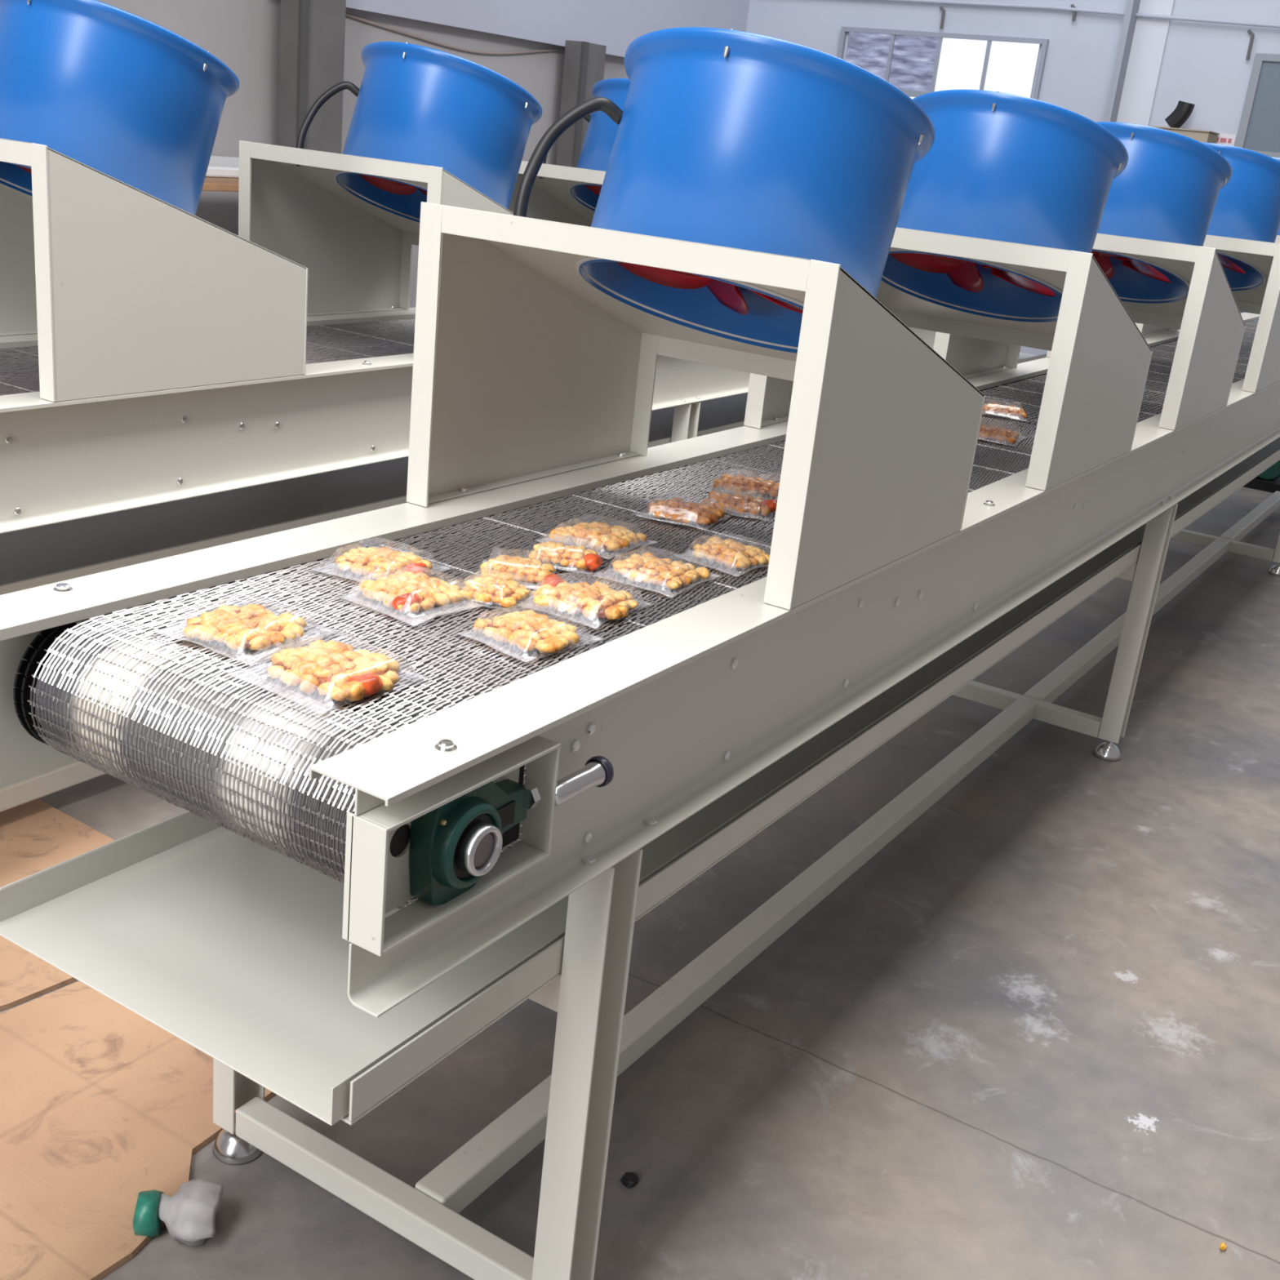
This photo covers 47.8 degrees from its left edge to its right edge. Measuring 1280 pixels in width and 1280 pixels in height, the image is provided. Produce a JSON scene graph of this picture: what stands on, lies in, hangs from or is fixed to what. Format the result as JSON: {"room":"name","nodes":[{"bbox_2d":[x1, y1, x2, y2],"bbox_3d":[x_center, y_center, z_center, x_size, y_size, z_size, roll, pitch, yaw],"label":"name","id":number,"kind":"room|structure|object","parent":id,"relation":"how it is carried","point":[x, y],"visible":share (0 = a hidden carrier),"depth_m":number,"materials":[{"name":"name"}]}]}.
{"room":"factory floor","nodes":[
{"label":"factory floor","id":0,"kind":"room"},
{"bbox_2d":[278,0,346,153],"bbox_3d":[-1.540,-3.073,6.855,0.139,3.600,0.312,17,22,29],"label":"wall pillar","id":1,"kind":"structure","parent":0,"point":[313,32],"depth_m":6.91,"materials":[{"name":"grey"}]},
{"bbox_2d":[97,0,749,307],"bbox_3d":[-2.861,-2.622,5.178,0.220,3.600,13.000,17,22,29],"label":"wall","id":2,"kind":"structure","parent":0,"point":[244,35],"depth_m":7.73,"materials":[{"name":"paint"}]},
{"bbox_2d":[208,155,239,164],"bbox_3d":[-3.597,-1.530,4.249,0.049,0.040,10.200,17,22,29],"label":"trim","id":3,"kind":"structure","parent":2,"relation":"attached to","point":[214,159],"depth_m":6.72,"materials":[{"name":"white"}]},
{"bbox_2d":[345,12,556,54],"bbox_3d":[-1.040,-3.283,7.882,0.016,0.112,1.972,17,22,29],"label":"cable","id":4,"kind":"object","parent":2,"relation":"attached to","point":[348,15],"visible":0.91,"depth_m":7.86,"materials":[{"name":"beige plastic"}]},
{"bbox_2d":[555,40,606,167],"bbox_3d":[-0.407,-2.750,8.999,0.139,1.800,0.262,17,22,29],"label":"wall pillar","id":5,"kind":"structure","parent":2,"relation":"attached to","point":[584,66],"depth_m":8.72,"materials":[{"name":"grey"}]},
{"bbox_2d":[0,486,1279,1279],"bbox_3d":[0.928,0.351,3.505,9.320,0.100,13.000,17,22,29],"label":"floor","id":6,"kind":"structure","parent":0,"point":[1034,1034],"depth_m":2.36,"materials":[{"name":"concrete"}]},
{"bbox_2d":[0,798,115,1011],"bbox_3d":[-1.187,0.567,2.084,1.060,0.009,1.320,17,22,29],"label":"cardboard sheet","id":7,"kind":"object","parent":6,"relation":"on","point":[36,836],"visible":0.25,"depth_m":2.61,"materials":[{"name":"brown cardboard"}]},
{"bbox_2d":[0,981,276,1279],"bbox_3d":[-1.039,0.733,1.658,0.640,0.010,1.344,22,25,38],"label":"cardboard sheet","id":8,"kind":"object","parent":6,"relation":"on","point":[101,1105],"visible":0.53,"depth_m":1.95,"materials":[{"name":"brown cardboard"}]},
{"bbox_2d":[132,1177,223,1246],"bbox_3d":[-0.572,0.708,1.801,0.110,0.056,0.091,7,19,3],"label":"bottle","id":9,"kind":"object","parent":6,"relation":"on","point":[188,1216],"visible":1,"depth_m":1.78,"materials":[{"name":"plastic"}]},
{"bbox_2d":[201,177,239,191],"bbox_3d":[-1.820,-1.556,6.453,0.550,0.965,1.400,17,22,29],"label":"bench","id":10,"kind":"object","parent":6,"relation":"on","point":[211,184],"visible":0.02,"depth_m":5.95,"materials":[{"name":"brown wood"}]},
{"bbox_2d":[205,163,239,177],"bbox_3d":[-1.882,-2.065,6.350,0.220,0.044,1.300,17,22,29],"label":"tray","id":11,"kind":"object","parent":10,"relation":"on","point":[214,170],"visible":0.06,"depth_m":6.29,"materials":[{"name":"white plastic"}]},
{"bbox_2d":[0,307,1047,812],"bbox_3d":[0.121,-0.622,4.567,0.612,0.856,6.301,17,22,29],"label":"conveyor","id":12,"kind":"object","parent":6,"relation":"on","point":[94,485],"visible":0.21,"depth_m":2.74,"materials":[{"name":"silver metal"}]},
{"bbox_2d":[0,0,307,401],"bbox_3d":[-0.982,-0.805,2.543,0.577,0.620,0.565,17,22,29],"label":"fan","id":13,"kind":"object","parent":12,"relation":"on","point":[110,117],"visible":1,"depth_m":2.38,"materials":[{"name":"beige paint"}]},
{"bbox_2d":[238,41,542,315],"bbox_3d":[-0.493,-1.013,3.280,0.577,0.620,0.565,17,22,29],"label":"fan","id":14,"kind":"object","parent":12,"relation":"on","point":[429,125],"visible":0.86,"depth_m":3.19,"materials":[{"name":"blue paint"}]},
{"bbox_2d":[0,352,1047,585],"bbox_3d":[0.127,-0.719,4.546,0.483,0.039,6.284,17,22,29],"label":"frame","id":15,"kind":"object","parent":12,"relation":"on","point":[51,553],"depth_m":2.95,"materials":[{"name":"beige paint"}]},
{"bbox_2d":[508,78,630,226],"bbox_3d":[-0.001,-1.223,4.023,0.577,0.620,0.565,17,22,29],"label":"fan","id":16,"kind":"object","parent":12,"relation":"on","point":[558,193],"visible":0.21,"depth_m":3.94,"materials":[{"name":"blue paint"}]},
{"bbox_2d":[619,1172,639,1187],"bbox_3d":[-0.013,0.734,1.968,0.021,0.011,0.030,17,22,29],"label":"scrap","id":17,"kind":"object","parent":6,"relation":"on","point":[629,1180],"visible":1,"depth_m":1.96,"materials":[{"name":"black"}]},
{"bbox_2d":[0,312,1279,1279],"bbox_3d":[1.216,-0.281,3.937,0.612,0.856,6.301,17,22,29],"label":"conveyor","id":18,"kind":"object","parent":6,"relation":"on","point":[345,895],"visible":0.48,"depth_m":1.56,"materials":[{"name":"white metal"}]},
{"bbox_2d":[182,604,307,650],"bbox_3d":[-0.386,-0.019,1.430,0.130,0.027,0.135,16,22,26],"label":"bag","id":19,"kind":"object","parent":18,"relation":"on","point":[253,627],"visible":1,"depth_m":1.41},
{"bbox_2d":[266,639,399,701],"bbox_3d":[-0.288,0.022,1.341,0.131,0.027,0.140,19,23,32],"label":"bag","id":20,"kind":"object","parent":18,"relation":"on","point":[332,668],"visible":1,"depth_m":1.32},
{"bbox_2d":[335,546,432,579],"bbox_3d":[-0.295,-0.093,1.666,0.120,0.027,0.125,15,21,23],"label":"bag","id":21,"kind":"object","parent":18,"relation":"on","point":[375,562],"visible":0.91,"depth_m":1.65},
{"bbox_2d":[358,570,472,612],"bbox_3d":[-0.244,-0.055,1.573,0.123,0.027,0.125,19,23,32],"label":"bag","id":22,"kind":"object","parent":18,"relation":"on","point":[406,591],"visible":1,"depth_m":1.56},
{"bbox_2d":[462,576,529,607],"bbox_3d":[-0.162,-0.060,1.613,0.078,0.027,0.082,13,20,18],"label":"bag","id":23,"kind":"object","parent":18,"relation":"on","point":[506,593],"visible":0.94,"depth_m":1.60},
{"bbox_2d":[480,555,555,583],"bbox_3d":[-0.144,-0.088,1.696,0.092,0.028,0.100,6,19,-1],"label":"bag","id":24,"kind":"object","parent":18,"relation":"on","point":[517,568],"visible":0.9,"depth_m":1.68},
{"bbox_2d":[473,609,580,653],"bbox_3d":[-0.113,-0.014,1.498,0.106,0.027,0.120,21,24,36],"label":"bag","id":25,"kind":"object","parent":18,"relation":"on","point":[529,630],"visible":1,"depth_m":1.49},
{"bbox_2d":[528,541,602,570],"bbox_3d":[-0.090,-0.109,1.774,0.094,0.027,0.092,7,19,3],"label":"bag","id":26,"kind":"object","parent":18,"relation":"on","point":[573,556],"visible":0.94,"depth_m":1.75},
{"bbox_2d":[532,573,638,619],"bbox_3d":[-0.063,-0.053,1.620,0.126,0.029,0.125,16,22,27],"label":"bag","id":27,"kind":"object","parent":18,"relation":"on","point":[597,600],"visible":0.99,"depth_m":1.60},
{"bbox_2d":[549,520,646,551],"bbox_3d":[-0.054,-0.139,1.870,0.115,0.027,0.130,16,22,27],"label":"bag","id":28,"kind":"object","parent":18,"relation":"on","point":[597,535],"visible":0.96,"depth_m":1.85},
{"bbox_2d":[612,551,710,589],"bbox_3d":[0.022,-0.089,1.751,0.115,0.027,0.125,17,22,28],"label":"bag","id":29,"kind":"object","parent":18,"relation":"on","point":[646,567],"visible":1,"depth_m":1.74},
{"bbox_2d":[648,497,725,524],"bbox_3d":[0.062,-0.186,2.038,0.110,0.027,0.110,13,21,19],"label":"bag","id":30,"kind":"object","parent":18,"relation":"on","point":[675,509],"visible":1,"depth_m":2.02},
{"bbox_2d":[406,26,985,609],"bbox_3d":[0.113,-0.464,1.913,0.577,0.620,0.565,17,22,29],"label":"fan","id":31,"kind":"object","parent":18,"relation":"on","point":[753,193],"visible":1,"depth_m":1.79,"materials":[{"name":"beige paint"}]},
{"bbox_2d":[692,536,769,569],"bbox_3d":[0.118,-0.116,1.858,0.105,0.027,0.125,20,23,33],"label":"bag","id":32,"kind":"object","parent":18,"relation":"on","point":[729,553],"visible":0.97,"depth_m":1.84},
{"bbox_2d":[701,489,777,516],"bbox_3d":[0.148,-0.204,2.116,0.114,0.027,0.105,10,20,10],"label":"bag","id":33,"kind":"object","parent":18,"relation":"on","point":[735,502],"visible":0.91,"depth_m":2.10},
{"bbox_2d":[712,474,779,497],"bbox_3d":[0.171,-0.243,2.231,0.120,0.027,0.110,12,20,16],"label":"bag","id":34,"kind":"object","parent":18,"relation":"on","point":[750,486],"visible":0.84,"depth_m":2.21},
{"bbox_2d":[743,89,1152,490],"bbox_3d":[0.617,-0.679,2.673,0.577,0.620,0.565,17,22,29],"label":"fan","id":35,"kind":"object","parent":18,"relation":"on","point":[998,223],"visible":0.77,"depth_m":2.50,"materials":[{"name":"blue paint"}]},
{"bbox_2d":[977,423,1019,443],"bbox_3d":[0.707,-0.419,2.892,0.120,0.028,0.130,14,21,21],"label":"bag","id":36,"kind":"object","parent":18,"relation":"on","point":[1001,434],"visible":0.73,"depth_m":2.86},
{"bbox_2d":[982,403,1026,418],"bbox_3d":[0.797,-0.510,3.176,0.110,0.027,0.120,10,20,10],"label":"bag","id":37,"kind":"object","parent":18,"relation":"on","point":[991,408],"visible":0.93,"depth_m":3.15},
{"bbox_2d":[933,121,1245,430],"bbox_3d":[1.104,-0.886,3.408,0.577,0.620,0.565,17,22,29],"label":"fan","id":38,"kind":"object","parent":18,"relation":"on","point":[1157,213],"visible":0.6,"depth_m":3.22,"materials":[{"name":"blue paint"}]},
{"bbox_2d":[1046,142,1279,392],"bbox_3d":[1.594,-1.095,4.146,0.577,0.620,0.565,17,22,29],"label":"fan","id":39,"kind":"object","parent":18,"relation":"on","point":[1244,225],"visible":0.27,"depth_m":3.95,"materials":[{"name":"blue paint"}]},
{"bbox_2d":[1134,156,1279,337],"bbox_3d":[2.084,-1.304,4.886,0.577,0.620,0.565,17,22,29],"label":"fan","id":40,"kind":"object","parent":18,"relation":"on","point":[1146,331],"visible":0.04,"depth_m":5.06,"materials":[{"name":"blue paint"}]},
{"bbox_2d":[1243,460,1279,493],"bbox_3d":[3.194,-0.854,7.147,0.420,0.200,0.400,17,22,29],"label":"motor","id":41,"kind":"object","parent":18,"relation":"attached to","point":[1268,481],"visible":0.23,"depth_m":7.04,"materials":[{"name":"green metal"}]},
{"bbox_2d":[1219,1241,1226,1250],"bbox_3d":[0.793,0.823,1.963,0.009,0.011,0.015,17,22,29],"label":"crumb","id":42,"kind":"object","parent":6,"relation":"on","point":[1223,1246],"visible":1,"depth_m":1.96,"materials":[{"name":"yellow food"}]},
{"bbox_3d":[3.218,-2.215,9.090,0.400,1.469,0.280,17,22,29],"label":"wall shelf","id":43,"kind":"object","parent":6,"relation":"on","visible":0},
{"bbox_2d":[1150,125,1219,143],"bbox_3d":[3.300,-3.001,8.807,0.350,0.208,0.270,17,22,29],"label":"carton","id":44,"kind":"object","parent":43,"relation":"on","point":[1206,136],"visible":0.31,"depth_m":8.65,"materials":[{"name":"beige cardboard"}]},
{"bbox_2d":[1164,100,1195,128],"bbox_3d":[3.268,-3.175,8.760,0.157,0.176,0.100,17,22,29],"label":"pipe","id":45,"kind":"object","parent":44,"relation":"on","point":[1183,110],"visible":0.94,"depth_m":8.72,"materials":[{"name":"black plastic"}]},
{"bbox_2d":[746,0,1279,355],"bbox_3d":[4.538,-2.904,8.229,9.520,3.600,0.360,17,22,29],"label":"wall","id":46,"kind":"structure","parent":0,"point":[1128,68],"depth_m":9.03,"materials":[{"name":"paint"}]},
{"bbox_2d":[939,5,945,28],"bbox_3d":[1.987,-4.106,9.525,0.021,0.139,0.049,-10,25,-39],"label":"wall hook","id":47,"kind":"object","parent":46,"relation":"attached to","point":[941,7],"visible":1,"depth_m":9.51,"materials":[{"name":"grey metal"}]},
{"bbox_2d":[837,26,1048,99],"bbox_3d":[1.958,-3.665,9.678,1.450,0.745,0.034,17,22,29],"label":"window","id":48,"kind":"structure","parent":46,"relation":"in","point":[917,63],"depth_m":9.58,"materials":[{"name":"grey glass"}]},
{"bbox_2d":[1070,4,1076,21],"bbox_3d":[2.722,-3.945,9.083,0.021,0.099,0.049,-10,25,-39],"label":"wall hook","id":49,"kind":"object","parent":46,"relation":"attached to","point":[1072,5],"visible":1,"depth_m":9.07,"materials":[{"name":"grey metal"}]},
{"bbox_2d":[875,0,1279,28],"bbox_3d":[2.682,-3.943,9.092,4.400,0.082,0.042,17,22,29],"label":"conduit","id":50,"kind":"object","parent":46,"relation":"attached to","point":[939,2],"visible":1,"depth_m":9.00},
{"bbox_2d":[1216,133,1236,146],"bbox_3d":[3.538,-3.016,8.829,0.170,0.150,0.005,17,22,29],"label":"notice","id":51,"kind":"object","parent":46,"relation":"attached to","point":[1224,139],"visible":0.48,"depth_m":8.80,"materials":[{"name":"white paper"}]},
{"bbox_2d":[1245,29,1254,60],"bbox_3d":[3.622,-3.543,8.599,0.021,0.169,0.049,-10,25,-39],"label":"wall hook","id":52,"kind":"object","parent":46,"relation":"attached to","point":[1249,31],"visible":1,"depth_m":8.58,"materials":[{"name":"grey metal"}]},
{"bbox_2d":[1234,53,1279,322],"bbox_3d":[3.984,-2.354,8.705,1.020,2.140,0.034,17,22,29],"label":"door","id":53,"kind":"structure","parent":46,"relation":"in","point":[1259,129],"depth_m":8.64,"materials":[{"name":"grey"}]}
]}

